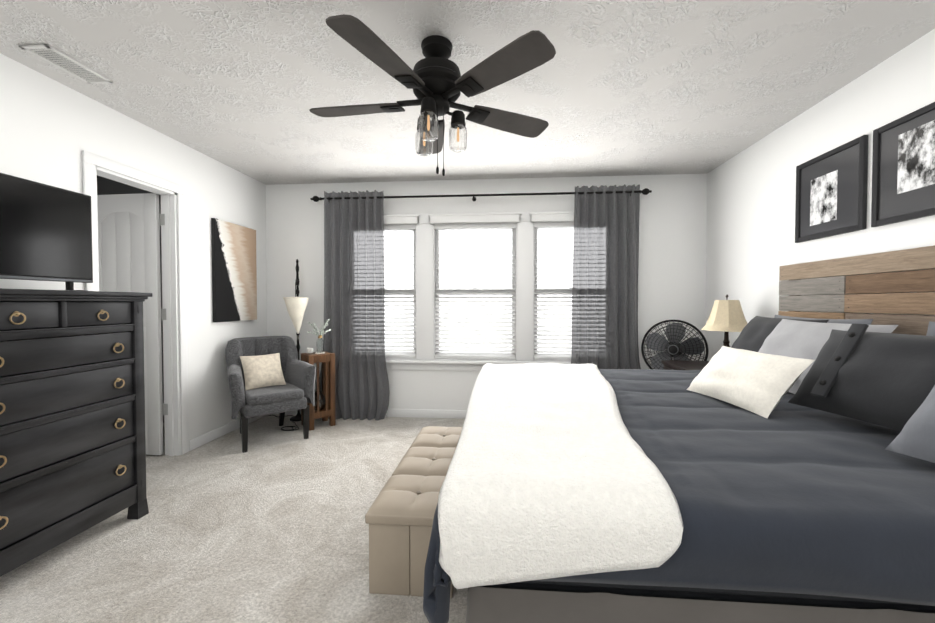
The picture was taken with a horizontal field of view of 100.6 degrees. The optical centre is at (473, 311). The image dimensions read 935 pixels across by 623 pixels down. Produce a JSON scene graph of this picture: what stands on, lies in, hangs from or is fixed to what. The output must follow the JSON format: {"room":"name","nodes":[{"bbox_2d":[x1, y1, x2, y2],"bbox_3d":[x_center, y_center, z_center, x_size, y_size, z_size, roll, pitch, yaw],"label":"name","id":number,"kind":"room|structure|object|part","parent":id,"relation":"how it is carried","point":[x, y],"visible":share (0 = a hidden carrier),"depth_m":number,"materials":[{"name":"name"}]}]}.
{"room":"bedroom","nodes":[
{"label":"bedroom","id":0,"kind":"room"},
{"bbox_2d":[97,175,163,422],"bbox_3d":[-3.259,-0.085,2.476,1.615,2.440,2.930,0,1,5],"label":"wall","id":1,"kind":"structure","parent":0,"point":[105,186],"depth_m":3.83,"materials":[{"name":"grey paint"}]},
{"bbox_2d":[0,53,266,440],"bbox_3d":[-2.484,-0.060,1.306,0.115,2.440,5.689,0,1,5],"label":"wall","id":2,"kind":"structure","parent":0,"point":[51,129],"depth_m":2.93,"materials":[{"name":"white paint"}]},
{"bbox_2d":[97,193,167,454],"bbox_3d":[-2.684,0.106,3.002,0.632,2.012,0.091,0,1,5],"label":"door","id":3,"kind":"structure","parent":2,"relation":"in","point":[129,225],"depth_m":2.99,"materials":[{"name":"white wood"}]},
{"bbox_2d":[82,150,188,455],"bbox_3d":[-2.372,0.079,2.717,0.147,2.101,0.738,0,1,5],"label":"door frame","id":4,"kind":"structure","parent":2,"relation":"attached to","point":[174,296],"depth_m":3.00,"materials":[{"name":"white wood"}]},
{"bbox_2d":[189,416,262,450],"bbox_3d":[-2.237,1.068,3.624,0.014,0.085,1.040,0,1,5],"label":"baseboard","id":5,"kind":"structure","parent":2,"relation":"attached to","point":[201,440],"depth_m":3.38,"materials":[{"name":"white"}]},
{"bbox_2d":[211,218,256,321],"bbox_3d":[-2.223,-0.360,3.632,0.033,0.900,0.560,0,1,5],"label":"canvas art","id":6,"kind":"object","parent":2,"relation":"attached to","point":[234,283],"visible":1,"depth_m":3.58,"materials":[{"name":"black"}]},
{"bbox_2d":[0,414,467,622],"bbox_3d":[-0.935,1.212,1.210,6.194,0.100,5.919,0,1,5],"label":"floor","id":7,"kind":"structure","parent":0,"point":[270,526],"depth_m":1.90,"materials":[{"name":"carpet"}]},
{"bbox_2d":[0,288,152,576],"bbox_3d":[-2.108,0.527,1.810,0.535,1.245,0.832,0,1,5],"label":"dresser","id":8,"kind":"object","parent":7,"relation":"on","point":[72,432],"visible":1,"depth_m":1.80,"materials":[{"name":"black paint"}]},
{"bbox_2d":[0,173,92,290],"bbox_3d":[-2.129,-0.358,1.736,0.162,0.526,0.785,0,1,5],"label":"tv","id":9,"kind":"object","parent":8,"relation":"on","point":[45,232],"visible":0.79,"depth_m":1.90,"materials":[{"name":"black plastic"}]},
{"bbox_2d":[225,336,315,452],"bbox_3d":[-1.804,0.680,3.429,0.804,0.870,0.799,0,1,5],"label":"chair","id":10,"kind":"object","parent":7,"relation":"on","point":[268,375],"visible":1,"depth_m":3.39,"materials":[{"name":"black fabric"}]},
{"bbox_2d":[269,259,308,430],"bbox_3d":[-1.897,0.288,3.821,0.551,1.634,0.477,0,1,5],"label":"lamp","id":11,"kind":"object","parent":7,"relation":"on","point":[296,305],"visible":0.94,"depth_m":3.78,"materials":[{"name":"black metal"}]},
{"bbox_2d":[301,351,335,430],"bbox_3d":[-1.509,0.757,3.770,0.245,0.700,0.245,-1,2,-40],"label":"side table","id":12,"kind":"object","parent":7,"relation":"on","point":[323,407],"visible":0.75,"depth_m":3.72,"materials":[{"name":"brown wood"}]},
{"bbox_2d":[307,348,312,352],"bbox_3d":[-1.586,0.381,3.768,0.062,0.051,0.062,0,1,5],"label":"candle cup","id":13,"kind":"object","parent":12,"relation":"on","point":[309,350],"visible":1,"depth_m":3.74,"materials":[{"name":"white ceramic"}]},
{"bbox_2d":[308,319,330,353],"bbox_3d":[-1.472,0.241,3.766,0.213,0.332,0.232,0,1,5],"label":"vase","id":14,"kind":"object","parent":12,"relation":"on","point":[320,337],"visible":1,"depth_m":3.74,"materials":[{"name":"clear glass"}]},
{"bbox_2d":[365,475,453,597],"bbox_3d":[-0.244,0.971,1.735,0.365,0.359,0.360,0,1,5],"label":"ottoman","id":15,"kind":"object","parent":7,"relation":"on","point":[399,515],"visible":0.77,"depth_m":1.57,"materials":[{"name":"beige fabric"}]},
{"bbox_2d":[392,447,455,475],"bbox_3d":[-0.214,0.964,2.106,0.365,0.359,0.360,0,1,5],"label":"ottoman","id":16,"kind":"object","parent":7,"relation":"on","point":[428,461],"visible":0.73,"depth_m":2.03,"materials":[{"name":"beige fabric"}]},
{"bbox_2d":[410,426,462,447],"bbox_3d":[-0.185,0.956,2.478,0.365,0.359,0.363,0,1,5],"label":"ottoman","id":17,"kind":"object","parent":7,"relation":"on","point":[435,436],"visible":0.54,"depth_m":2.40,"materials":[{"name":"beige fabric"}]},
{"bbox_2d":[641,320,708,369],"bbox_3d":[1.799,0.591,3.578,0.489,1.039,0.460,0,1,5],"label":"pedestal fan","id":18,"kind":"object","parent":7,"relation":"on","point":[675,347],"visible":0.73,"depth_m":3.46,"materials":[{"name":"black metal"}]},
{"bbox_2d":[423,245,934,622],"bbox_3d":[1.016,0.429,1.737,2.152,1.444,2.234,0,1,5],"label":"bed","id":19,"kind":"object","parent":7,"relation":"on","point":[779,467],"visible":1,"depth_m":0.99,"materials":[{"name":"grey fabric"}]},
{"bbox_2d":[438,363,682,588],"bbox_3d":[0.389,0.497,1.822,0.827,0.238,1.960,0,1,5],"label":"throw","id":20,"kind":"object","parent":19,"relation":"on","point":[557,472],"depth_m":0.92,"materials":[{"name":"white fabric"}]},
{"bbox_2d":[423,369,934,622],"bbox_3d":[0.993,0.588,1.834,2.091,0.346,2.050,0,1,5],"label":"comforter","id":21,"kind":"object","parent":19,"relation":"on","point":[790,512],"depth_m":0.91,"materials":[{"name":"fabric"}]},
{"bbox_2d":[774,315,872,324],"bbox_3d":[1.938,0.230,2.270,0.215,0.399,0.700,0,1,5],"label":"pillow","id":22,"kind":"object","parent":19,"relation":"on","point":[778,318],"depth_m":2.11,"materials":[{"name":"grey fabric"}]},
{"bbox_3d":[2.068,0.430,1.705,0.048,1.444,2.022,0,1,5],"label":"headboard","id":23,"kind":"part","parent":19,"relation":"part of","materials":[{"name":"brown wood"}]},
{"bbox_2d":[885,385,934,462],"bbox_3d":[1.417,0.244,0.897,0.351,0.372,0.632,0,1,5],"label":"pillow","id":24,"kind":"object","parent":19,"relation":"on","point":[916,439],"depth_m":1.12,"materials":[{"name":"grey fabric"}]},
{"bbox_2d":[926,321,934,335],"bbox_3d":[1.863,0.250,1.323,0.212,0.399,0.700,0,1,5],"label":"pillow","id":25,"kind":"object","parent":19,"relation":"on","point":[931,327],"depth_m":1.62,"materials":[{"name":"grey fabric"}]},
{"bbox_2d":[661,360,708,369],"bbox_3d":[1.869,0.773,3.047,0.632,0.700,0.495,0,1,5],"label":"nightstand","id":26,"kind":"object","parent":7,"relation":"on","point":[682,365],"visible":0.04,"depth_m":3.12,"materials":[{"name":"brown wood"}]},
{"bbox_2d":[701,295,747,346],"bbox_3d":[1.969,0.145,3.018,0.318,0.554,0.318,0,1,5],"label":"bedside lamp","id":27,"kind":"object","parent":26,"relation":"on","point":[726,316],"visible":0.67,"depth_m":2.94,"materials":[{"name":"beige fabric"}]},
{"bbox_2d":[0,0,934,184],"bbox_3d":[-0.935,-1.327,1.156,6.194,0.100,5.919,0,1,5],"label":"ceiling","id":28,"kind":"structure","parent":0,"point":[635,87],"depth_m":2.12,"materials":[{"name":"white paint"}]},
{"bbox_2d":[19,44,112,83],"bbox_3d":[-2.122,-1.291,2.039,0.155,0.010,0.320,0,1,5],"label":"ceiling vent","id":29,"kind":"object","parent":28,"relation":"in","point":[53,56],"visible":0.98,"depth_m":2.01,"materials":[{"name":"white metal"}]},
{"bbox_2d":[309,14,555,175],"bbox_3d":[-0.214,-0.969,1.909,1.217,0.648,1.247,0,1,5],"label":"ceiling fan","id":30,"kind":"object","parent":28,"relation":"hanging from","point":[436,81],"visible":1,"depth_m":1.78,"materials":[{"name":"black metal"}]},
{"bbox_2d":[266,174,706,409],"bbox_3d":[0.036,-0.118,4.016,4.709,2.440,0.115,0,1,5],"label":"wall","id":31,"kind":"structure","parent":0,"point":[672,246],"depth_m":3.95,"materials":[{"name":"white paint"}]},
{"bbox_2d":[277,409,466,418],"bbox_3d":[0.011,1.061,3.979,4.440,0.085,0.014,0,1,5],"label":"baseboard","id":32,"kind":"structure","parent":31,"relation":"attached to","point":[416,413],"depth_m":4.01,"materials":[{"name":"white"}]},
{"bbox_2d":[384,214,419,357],"label":"window blinds","id":33,"kind":"object","parent":31,"relation":"attached to","point":[414,218],"depth_m":4.04,"materials":[{"name":"white plastic"}]},
{"bbox_2d":[428,213,520,358],"label":"window blinds","id":34,"kind":"object","parent":31,"relation":"attached to","point":[488,218],"depth_m":3.98,"materials":[{"name":"white plastic"}]},
{"bbox_2d":[384,211,573,370],"bbox_3d":[0.030,-0.195,3.982,2.940,1.605,0.180,0,1,5],"label":"window","id":35,"kind":"structure","parent":31,"relation":"in","point":[425,240],"depth_m":3.97,"materials":[{"name":"white"}]},
{"bbox_2d":[310,184,651,419],"bbox_3d":[0.021,-0.054,3.882,3.356,2.309,0.156,0,1,5],"label":"curtains","id":36,"kind":"object","parent":31,"relation":"attached to","point":[605,282],"visible":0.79,"depth_m":3.88,"materials":[{"name":"grey fabric"}]},
{"bbox_3d":[0.021,-1.135,3.859,3.356,0.071,0.156,0,1,5],"label":"rod","id":37,"kind":"part","parent":36,"relation":"part of","materials":[{"name":"black metal"}]},
{"bbox_2d":[530,212,573,359],"label":"window blinds","id":38,"kind":"object","parent":31,"relation":"attached to","point":[534,216],"depth_m":3.92,"materials":[{"name":"white plastic"}]},
{"bbox_2d":[705,29,934,360],"bbox_3d":[2.095,-0.053,0.942,0.115,2.440,5.689,0,1,5],"label":"wall","id":39,"kind":"structure","parent":0,"point":[752,246],"depth_m":2.67,"materials":[{"name":"white paint"}]},
{"bbox_2d":[795,135,867,242],"bbox_3d":[2.138,-0.705,2.342,0.022,0.508,0.492,0,1,5],"label":"picture frame","id":40,"kind":"object","parent":39,"relation":"attached to","point":[831,192],"visible":0.94,"depth_m":2.30,"materials":[{"name":"grey"}]},
{"bbox_2d":[871,102,934,226],"bbox_3d":[2.095,-0.693,1.804,0.022,0.508,0.492,0,1,5],"label":"picture frame","id":41,"kind":"object","parent":39,"relation":"attached to","point":[903,172],"visible":0.98,"depth_m":1.89,"materials":[{"name":"grey"}]},
{"label":"outside","id":42,"kind":"structure","parent":0,"visible":0},
{"bbox_2d":[384,229,573,353],"bbox_3d":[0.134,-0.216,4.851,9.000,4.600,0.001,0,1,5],"label":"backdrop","id":43,"kind":"structure","parent":42,"point":[461,252],"depth_m":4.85,"materials":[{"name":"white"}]}
]}

